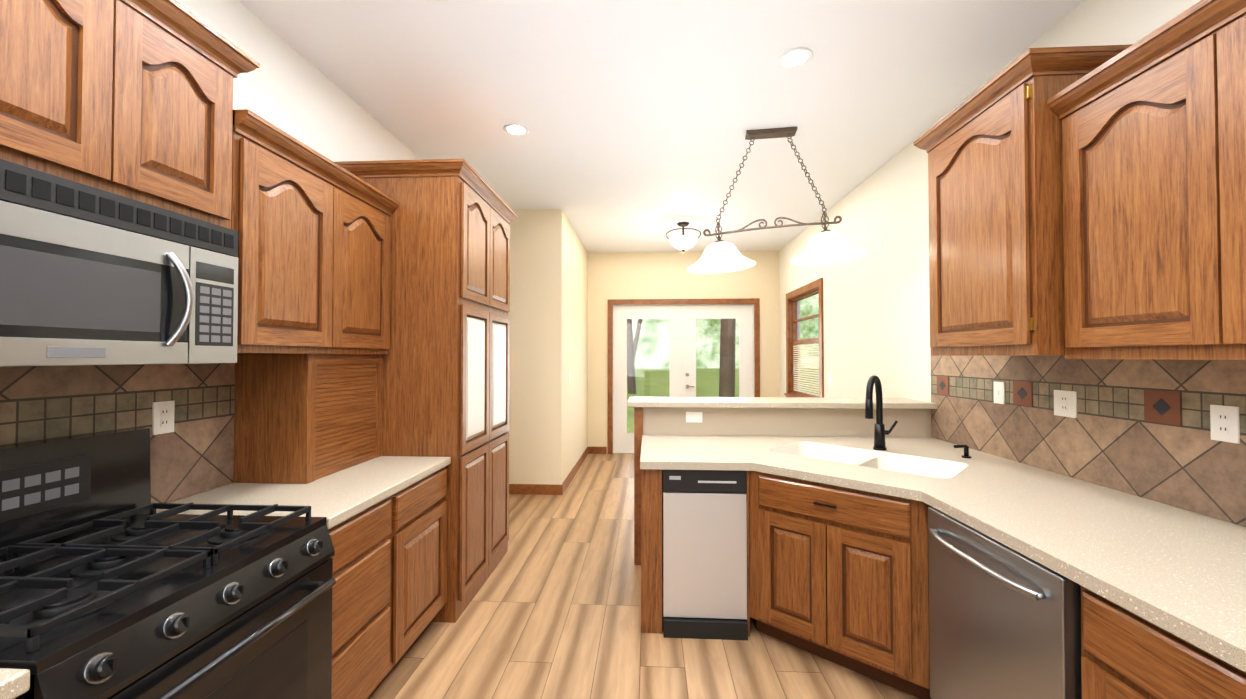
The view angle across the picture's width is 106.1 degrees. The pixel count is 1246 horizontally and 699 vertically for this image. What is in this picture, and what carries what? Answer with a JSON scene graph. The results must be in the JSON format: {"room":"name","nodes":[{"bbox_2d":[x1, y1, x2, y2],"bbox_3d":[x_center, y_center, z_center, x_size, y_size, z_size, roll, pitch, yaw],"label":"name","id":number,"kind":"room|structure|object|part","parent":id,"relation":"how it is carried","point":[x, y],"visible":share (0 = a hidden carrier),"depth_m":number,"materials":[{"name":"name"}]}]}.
{"room":"kitchen","nodes":[
{"label":"kitchen","id":0,"kind":"room"},
{"bbox_2d":[169,0,421,502],"bbox_3d":[-1.834,-0.042,1.222,0.150,3.050,7.680,0,-1,3],"label":"wall","id":1,"kind":"structure","parent":0,"point":[286,87],"depth_m":2.41,"materials":[{"name":"white paint"}]},
{"bbox_2d":[0,363,234,503],"bbox_3d":[-1.764,0.061,1.061,0.006,1.016,3.168,0,-1,3],"label":"backsplash","id":2,"kind":"structure","parent":1,"relation":"attached to","point":[192,454],"depth_m":1.70,"materials":[{"name":"tile"}]},
{"bbox_2d":[152,400,174,434],"bbox_3d":[-1.718,0.254,1.752,0.008,0.120,0.075,0,-1,3],"label":"electrical outlet","id":3,"kind":"object","parent":2,"relation":"attached to","point":[162,417],"visible":1,"depth_m":1.75,"materials":[{"name":"white plastic"}]},
{"bbox_2d":[0,0,259,228],"bbox_3d":[-1.541,-0.729,1.266,0.417,0.615,0.859,0,-1,3],"label":"upper cabinet","id":4,"kind":"object","parent":1,"relation":"attached to","point":[131,99],"visible":0.98,"depth_m":1.28,"materials":[{"name":"brown wood"}]},
{"bbox_2d":[0,159,238,366],"bbox_3d":[-1.530,-0.187,1.258,0.434,0.458,0.754,0,-1,3],"label":"microwave","id":5,"kind":"object","parent":4,"relation":"attached to","point":[89,275],"visible":1,"depth_m":1.23,"materials":[{"name":"silver metal"}]},
{"bbox_3d":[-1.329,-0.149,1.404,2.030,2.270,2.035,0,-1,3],"label":"handle","id":6,"kind":"part","parent":5,"relation":"part of","materials":[{"name":"silver metal"}]},
{"bbox_2d":[231,109,398,353],"bbox_3d":[-1.492,-0.407,2.139,0.417,0.852,0.992,0,-1,3],"label":"upper cabinet","id":7,"kind":"object","parent":1,"relation":"attached to","point":[311,226],"visible":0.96,"depth_m":1.95,"materials":[{"name":"brown wood"}]},
{"bbox_2d":[508,209,587,484],"bbox_3d":[-1.111,0.036,6.164,1.040,3.050,2.270,0,-1,3],"label":"wall","id":8,"kind":"structure","parent":0,"point":[548,412],"depth_m":5.03,"materials":[{"name":"beige paint"}]},
{"bbox_2d":[509,484,562,494],"bbox_3d":[-1.092,1.490,4.995,0.906,0.105,0.016,0,-1,3],"label":"baseboard","id":9,"kind":"structure","parent":8,"relation":"attached to","point":[539,489],"depth_m":4.98,"materials":[{"name":"brown wood"}]},
{"bbox_2d":[562,447,587,492],"bbox_3d":[-0.588,1.506,6.037,0.016,0.105,2.120,0,-1,3],"label":"baseboard","id":10,"kind":"structure","parent":8,"relation":"attached to","point":[571,475],"depth_m":5.75,"materials":[{"name":"brown wood"}]},
{"bbox_2d":[369,453,918,698],"bbox_3d":[0.182,1.529,2.222,4.200,0.060,9.950,0,-1,3],"label":"floor","id":11,"kind":"structure","parent":0,"point":[552,610],"depth_m":2.40,"materials":[{"name":"brown wood"}]},
{"bbox_2d":[0,428,335,698],"bbox_3d":[-1.342,0.876,1.231,0.791,1.215,0.756,0,-1,3],"label":"range","id":12,"kind":"object","parent":11,"relation":"on","point":[114,584],"visible":1,"depth_m":1.25,"materials":[{"name":"black metal"}]},
{"bbox_3d":[-0.977,0.748,1.212,0.060,0.025,0.616,0,-1,3],"label":"handle","id":13,"kind":"part","parent":12,"relation":"part of","materials":[{"name":"metal"}]},
{"bbox_2d":[328,466,446,698],"bbox_3d":[-1.344,1.062,2.110,0.712,0.870,0.987,0,-1,3],"label":"base cabinet","id":14,"kind":"object","parent":11,"relation":"on","point":[389,592],"visible":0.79,"depth_m":1.97,"materials":[{"name":"brown wood"}]},
{"bbox_2d":[156,456,450,528],"bbox_3d":[-1.339,0.605,2.117,0.723,0.040,0.987,0,-1,3],"label":"countertop","id":15,"kind":"structure","parent":14,"relation":"on","point":[337,498],"depth_m":1.93,"materials":[{"name":"beige stone"}]},
{"bbox_2d":[233,354,382,483],"bbox_3d":[-1.522,0.305,2.334,0.333,0.564,0.581,0,-1,3],"label":"appliance garage","id":16,"kind":"object","parent":15,"relation":"on","point":[303,418],"visible":1,"depth_m":2.05,"materials":[{"name":"brown wood"}]},
{"bbox_2d":[334,159,517,622],"bbox_3d":[-1.244,0.237,3.092,0.805,2.550,1.052,0,-1,3],"label":"tall cabinet","id":17,"kind":"object","parent":11,"relation":"on","point":[446,376],"visible":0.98,"depth_m":2.63,"materials":[{"name":"brown wood"}]},
{"bbox_2d":[641,469,749,636],"bbox_3d":[0.403,1.074,2.884,0.568,0.870,0.822,0,-1,3],"label":"base cabinet","id":18,"kind":"object","parent":11,"relation":"on","point":[651,550],"visible":0.33,"depth_m":2.48,"materials":[{"name":"brown wood"}]},
{"bbox_2d":[662,470,747,639],"bbox_3d":[0.446,1.073,2.738,0.438,0.868,0.605,0,-1,3],"label":"trash compactor","id":19,"kind":"object","parent":11,"relation":"on","point":[704,554],"visible":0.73,"depth_m":2.46,"materials":[{"name":"silver metal"}]},
{"bbox_2d":[749,471,931,698],"bbox_3d":[1.375,1.069,2.579,1.404,0.870,1.321,0,-1,3],"label":"base cabinet","id":20,"kind":"object","parent":11,"relation":"on","point":[838,575],"visible":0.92,"depth_m":1.93,"materials":[{"name":"brown wood"}]},
{"bbox_2d":[640,435,911,498],"bbox_3d":[0.669,0.688,2.618,1.140,0.190,1.337,0,-1,3],"label":"countertop","id":21,"kind":"structure","parent":20,"relation":"on","point":[798,457],"depth_m":2.54,"materials":[{"name":"beige stone"}]},
{"bbox_2d":[812,436,1245,672],"bbox_3d":[1.583,0.667,1.256,0.838,0.190,3.952,0,-1,3],"label":"countertop","id":22,"kind":"structure","parent":20,"relation":"on","point":[1179,572],"depth_m":1.48,"materials":[{"name":"beige stone"}]},
{"bbox_2d":[865,375,897,450],"bbox_3d":[1.497,0.373,2.743,0.212,0.444,0.182,0,-1,3],"label":"faucet","id":23,"kind":"object","parent":22,"relation":"on","point":[880,432],"visible":1,"depth_m":2.77,"materials":[{"name":"black metal"}]},
{"bbox_3d":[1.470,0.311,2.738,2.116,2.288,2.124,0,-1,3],"label":"spout","id":24,"kind":"part","parent":23,"relation":"part of","materials":[{"name":"black metal"}]},
{"bbox_2d":[954,445,970,457],"bbox_3d":[1.856,0.557,2.567,0.096,0.071,0.049,0,-1,3],"label":"soap dispenser","id":25,"kind":"object","parent":22,"relation":"on","point":[966,451],"visible":1,"depth_m":2.56,"materials":[{"name":"black metal"}]},
{"bbox_2d":[928,507,1081,698],"bbox_3d":[1.569,1.054,1.536,0.859,0.868,0.616,0,-1,3],"label":"dishwasher","id":26,"kind":"object","parent":11,"relation":"on","point":[1004,621],"visible":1,"depth_m":1.50,"materials":[{"name":"silver metal"}]},
{"bbox_3d":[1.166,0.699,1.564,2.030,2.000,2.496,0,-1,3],"label":"handle","id":27,"kind":"part","parent":26,"relation":"part of","materials":[{"name":"silver metal"}]},
{"bbox_2d":[1081,586,1245,698],"bbox_3d":[1.583,1.043,0.916,0.803,0.870,0.605,0,-1,3],"label":"base cabinet","id":28,"kind":"object","parent":11,"relation":"on","point":[1126,654],"visible":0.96,"depth_m":1.06,"materials":[{"name":"brown wood"}]},
{"bbox_3d":[-1.454,1.031,0.144,0.712,0.870,1.403,0,-1,3],"label":"base cabinet","id":29,"kind":"object","parent":11,"relation":"on","visible":0},
{"bbox_2d":[0,668,29,698],"bbox_3d":[-1.449,0.574,0.151,0.723,0.040,1.403,0,-1,3],"label":"countertop","id":30,"kind":"structure","parent":29,"relation":"on","point":[14,683],"depth_m":0.81,"materials":[{"name":"beige stone"}]},
{"bbox_2d":[238,0,1083,252],"bbox_3d":[0.182,-1.581,2.271,4.200,0.060,9.950,0,-1,3],"label":"ceiling","id":31,"kind":"structure","parent":0,"point":[638,119],"depth_m":2.77,"materials":[{"name":"white paint"}]},
{"bbox_2d":[427,0,446,2],"bbox_3d":[-0.825,-1.550,2.001,0.176,0.008,0.176,0,-1,3],"label":"recessed light","id":32,"kind":"object","parent":31,"relation":"in","point":[437,1],"visible":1,"depth_m":2.08,"materials":[{"name":"white"}]},
{"bbox_2d":[503,124,528,135],"bbox_3d":[-0.744,-1.530,3.268,0.176,0.008,0.176,0,-1,3],"label":"recessed light","id":33,"kind":"object","parent":31,"relation":"in","point":[515,129],"visible":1,"depth_m":3.27,"materials":[{"name":"white"}]},
{"bbox_2d":[666,222,700,252],"bbox_3d":[0.725,-1.322,5.531,0.424,0.354,0.416,0,-1,3],"label":"semi-flush ceiling light","id":34,"kind":"object","parent":31,"relation":"attached to","point":[682,241],"visible":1,"depth_m":5.48,"materials":[{"name":"white glass"}]},
{"bbox_3d":[0.717,-1.321,5.567,0.150,0.354,0.150,0,-1,3],"label":"stem","id":35,"kind":"part","parent":34,"relation":"part of","materials":[{"name":"brown metal"}]},
{"bbox_3d":[0.717,-1.254,5.566,0.344,0.120,0.344,0,-1,3],"label":"lamp shade","id":36,"kind":"part","parent":34,"relation":"part of","materials":[{"name":"white glass"}]},
{"bbox_2d":[688,127,865,273],"bbox_3d":[1.054,-1.054,3.289,1.194,0.959,0.476,0,-1,9],"label":"pendant light","id":37,"kind":"object","parent":31,"relation":"hanging from","point":[824,246],"visible":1,"depth_m":3.27,"materials":[{"name":"white glass"}]},
{"bbox_2d":[778,48,812,68],"bbox_3d":[0.915,-1.542,2.484,0.176,0.008,0.176,0,-1,3],"label":"recessed light","id":38,"kind":"object","parent":31,"relation":"in","point":[794,58],"visible":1,"depth_m":2.48,"materials":[{"name":"white"}]},
{"bbox_2d":[588,250,779,446],"bbox_3d":[0.900,0.050,7.113,2.870,3.050,0.150,0,-1,3],"label":"wall","id":39,"kind":"structure","parent":0,"point":[652,275],"depth_m":7.07,"materials":[{"name":"beige paint"}]},
{"bbox_2d":[588,447,606,453],"bbox_3d":[-0.393,1.523,7.079,0.290,0.105,0.016,0,-1,3],"label":"baseboard","id":40,"kind":"structure","parent":39,"relation":"attached to","point":[597,450],"depth_m":7.07,"materials":[{"name":"brown wood"}]},
{"bbox_2d":[613,304,753,452],"bbox_3d":[0.904,0.440,7.094,2.134,2.264,0.135,0,-1,3],"label":"french door","id":41,"kind":"structure","parent":39,"relation":"in","point":[682,360],"depth_m":7.09,"materials":[{"name":"white paint"}]},
{"bbox_3d":[0.904,0.403,7.103,1.714,1.758,0.006,0,-1,3],"label":"glass","id":42,"kind":"part","parent":41,"relation":"part of","materials":[{"name":"clear glass"}]},
{"bbox_2d":[607,298,759,453],"bbox_3d":[0.901,0.408,7.037,2.270,2.333,0.050,0,-1,3],"label":"door frame","id":43,"kind":"structure","parent":39,"relation":"attached to","point":[754,301],"depth_m":7.05,"materials":[{"name":"brown wood"}]},
{"bbox_2d":[724,435,852,436],"bbox_3d":[1.114,0.961,3.325,2.020,1.110,0.120,0,-1,3],"label":"wall","id":44,"kind":"structure","parent":0,"point":[744,435],"depth_m":3.27,"materials":[{"name":"beige paint"}]},
{"bbox_2d":[634,407,642,564],"bbox_3d":[0.145,0.962,3.380,0.122,1.110,0.164,0,-1,3],"label":"trim","id":45,"kind":"structure","parent":44,"relation":"attached to","point":[638,422],"depth_m":3.30,"materials":[{"name":"brown wood"}]},
{"bbox_2d":[627,397,936,408],"bbox_3d":[1.083,0.385,3.412,2.088,0.040,0.420,0,-1,3],"label":"bar","id":46,"kind":"object","parent":44,"relation":"on","point":[770,402],"visible":1,"depth_m":3.24,"materials":[{"name":"beige stone"}]},
{"bbox_2d":[643,407,930,436],"bbox_3d":[1.127,0.504,3.269,1.973,0.197,0.006,0,-1,3],"label":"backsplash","id":47,"kind":"structure","parent":44,"relation":"attached to","point":[785,422],"depth_m":3.27,"materials":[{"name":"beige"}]},
{"bbox_2d":[686,412,701,421],"bbox_3d":[0.501,0.476,3.298,0.115,0.075,0.006,0,-1,3],"label":"outlet","id":48,"kind":"object","parent":47,"relation":"attached to","point":[693,416],"visible":1,"depth_m":3.29,"materials":[{"name":"white plastic"}]},
{"bbox_2d":[779,0,1200,401],"bbox_3d":[2.134,-0.028,2.137,0.150,3.050,9.950,0,-1,3],"label":"wall","id":49,"kind":"structure","parent":0,"point":[876,309],"depth_m":3.78,"materials":[{"name":"beige paint"}]},
{"bbox_2d":[829,374,831,384],"bbox_3d":[2.213,0.322,5.007,0.012,0.120,0.075,0,-1,3],"label":"light switch","id":50,"kind":"object","parent":49,"relation":"attached to","point":[830,379],"visible":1,"depth_m":4.99,"materials":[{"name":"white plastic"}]},
{"bbox_2d":[914,44,1132,355],"bbox_3d":[1.825,-0.567,2.189,0.457,1.190,0.797,0,-1,3],"label":"upper cabinet","id":51,"kind":"object","parent":49,"relation":"attached to","point":[992,147],"visible":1,"depth_m":2.00,"materials":[{"name":"brown wood"}]},
{"bbox_2d":[930,347,1245,526],"bbox_3d":[2.003,0.050,1.243,0.010,1.043,3.954,0,-1,3],"label":"backsplash","id":52,"kind":"structure","parent":49,"relation":"attached to","point":[1140,428],"depth_m":1.95,"materials":[{"name":"tile"}]},
{"bbox_2d":[994,381,1004,403],"bbox_3d":[2.071,0.238,2.582,0.012,0.120,0.075,0,-1,3],"label":"light switch","id":53,"kind":"object","parent":52,"relation":"attached to","point":[999,392],"visible":1,"depth_m":2.58,"materials":[{"name":"white plastic"}]},
{"bbox_2d":[1054,390,1076,417],"bbox_3d":[2.050,0.251,2.172,0.008,0.120,0.115,0,-1,3],"label":"electrical outlet","id":54,"kind":"object","parent":52,"relation":"attached to","point":[1065,403],"visible":1,"depth_m":2.17,"materials":[{"name":"white plastic"}]},
{"bbox_2d":[1210,405,1239,443],"bbox_3d":[2.017,0.249,1.570,0.008,0.120,0.075,0,-1,3],"label":"electrical outlet","id":55,"kind":"object","parent":52,"relation":"attached to","point":[1224,424],"visible":1,"depth_m":1.57,"materials":[{"name":"white plastic"}]},
{"bbox_2d":[1054,36,1178,359],"bbox_3d":[1.855,-0.450,1.537,0.323,0.964,0.593,0,-1,3],"label":"upper cabinet","id":56,"kind":"object","parent":49,"relation":"attached to","point":[1154,173],"depth_m":1.59,"materials":[{"name":"brown wood"}]},
{"bbox_2d":[1175,0,1245,359],"bbox_3d":[1.829,-0.457,1.067,0.323,0.964,0.645,0,-1,3],"label":"upper cabinet","id":57,"kind":"object","parent":49,"relation":"attached to","point":[1210,57],"depth_m":1.34,"materials":[{"name":"brown wood"}]},
{"label":"outside","id":58,"kind":"structure","parent":0,"visible":0},
{"bbox_2d":[627,368,818,432],"bbox_3d":[2.114,2.343,38.537,80.000,0.050,62.500,0,-1,3],"label":"lawn","id":59,"kind":"structure","parent":58,"point":[649,391],"depth_m":30.10,"materials":[{"name":"green plant"}]},
{"bbox_2d":[627,319,636,393],"bbox_3d":[0.248,-2.385,21.909,0.760,9.004,0.395,0,-1,-6],"label":"trunk","id":60,"kind":"object","parent":59,"relation":"on","point":[630,366],"depth_m":21.75,"materials":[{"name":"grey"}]},
{"bbox_2d":[637,319,641,345],"bbox_3d":[1.121,-2.173,29.899,2.026,8.877,0.360,0,-1,3],"label":"trunk","id":61,"kind":"object","parent":59,"relation":"on","point":[638,324],"depth_m":29.77,"materials":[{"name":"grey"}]},
{"bbox_2d":[719,319,735,396],"bbox_3d":[3.416,-2.496,15.236,0.618,9.007,0.502,0,-1,18],"label":"trunk","id":62,"kind":"object","parent":59,"relation":"on","point":[726,349],"depth_m":15.00,"materials":[{"name":"brown plant"}]},
{"bbox_3d":[2.343,1.081,5.864,0.150,0.950,1.210,0,-1,3],"label":"wall","id":63,"kind":"structure","parent":0,"visible":0},
{"bbox_2d":[784,278,823,397],"bbox_3d":[2.296,-0.041,5.885,0.145,1.495,1.380,0,-1,3],"label":"window","id":64,"kind":"structure","parent":63,"relation":"in","point":[793,325],"depth_m":6.13,"materials":[{"name":"brown wood"}]},
{"bbox_2d":[793,344,818,395],"bbox_3d":[2.320,0.245,5.879,0.020,0.613,1.112,0,-1,3],"label":"window blinds","id":65,"kind":"object","parent":64,"relation":"attached to","point":[801,374],"visible":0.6,"depth_m":5.90,"materials":[{"name":"beige plastic"}]},
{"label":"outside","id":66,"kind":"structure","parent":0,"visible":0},
{"bbox_2d":[632,294,818,368],"bbox_3d":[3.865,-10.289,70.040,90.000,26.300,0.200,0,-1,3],"label":"tree","id":67,"kind":"object","parent":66,"point":[704,338],"depth_m":69.35,"materials":[{"name":"plant"}]}
]}

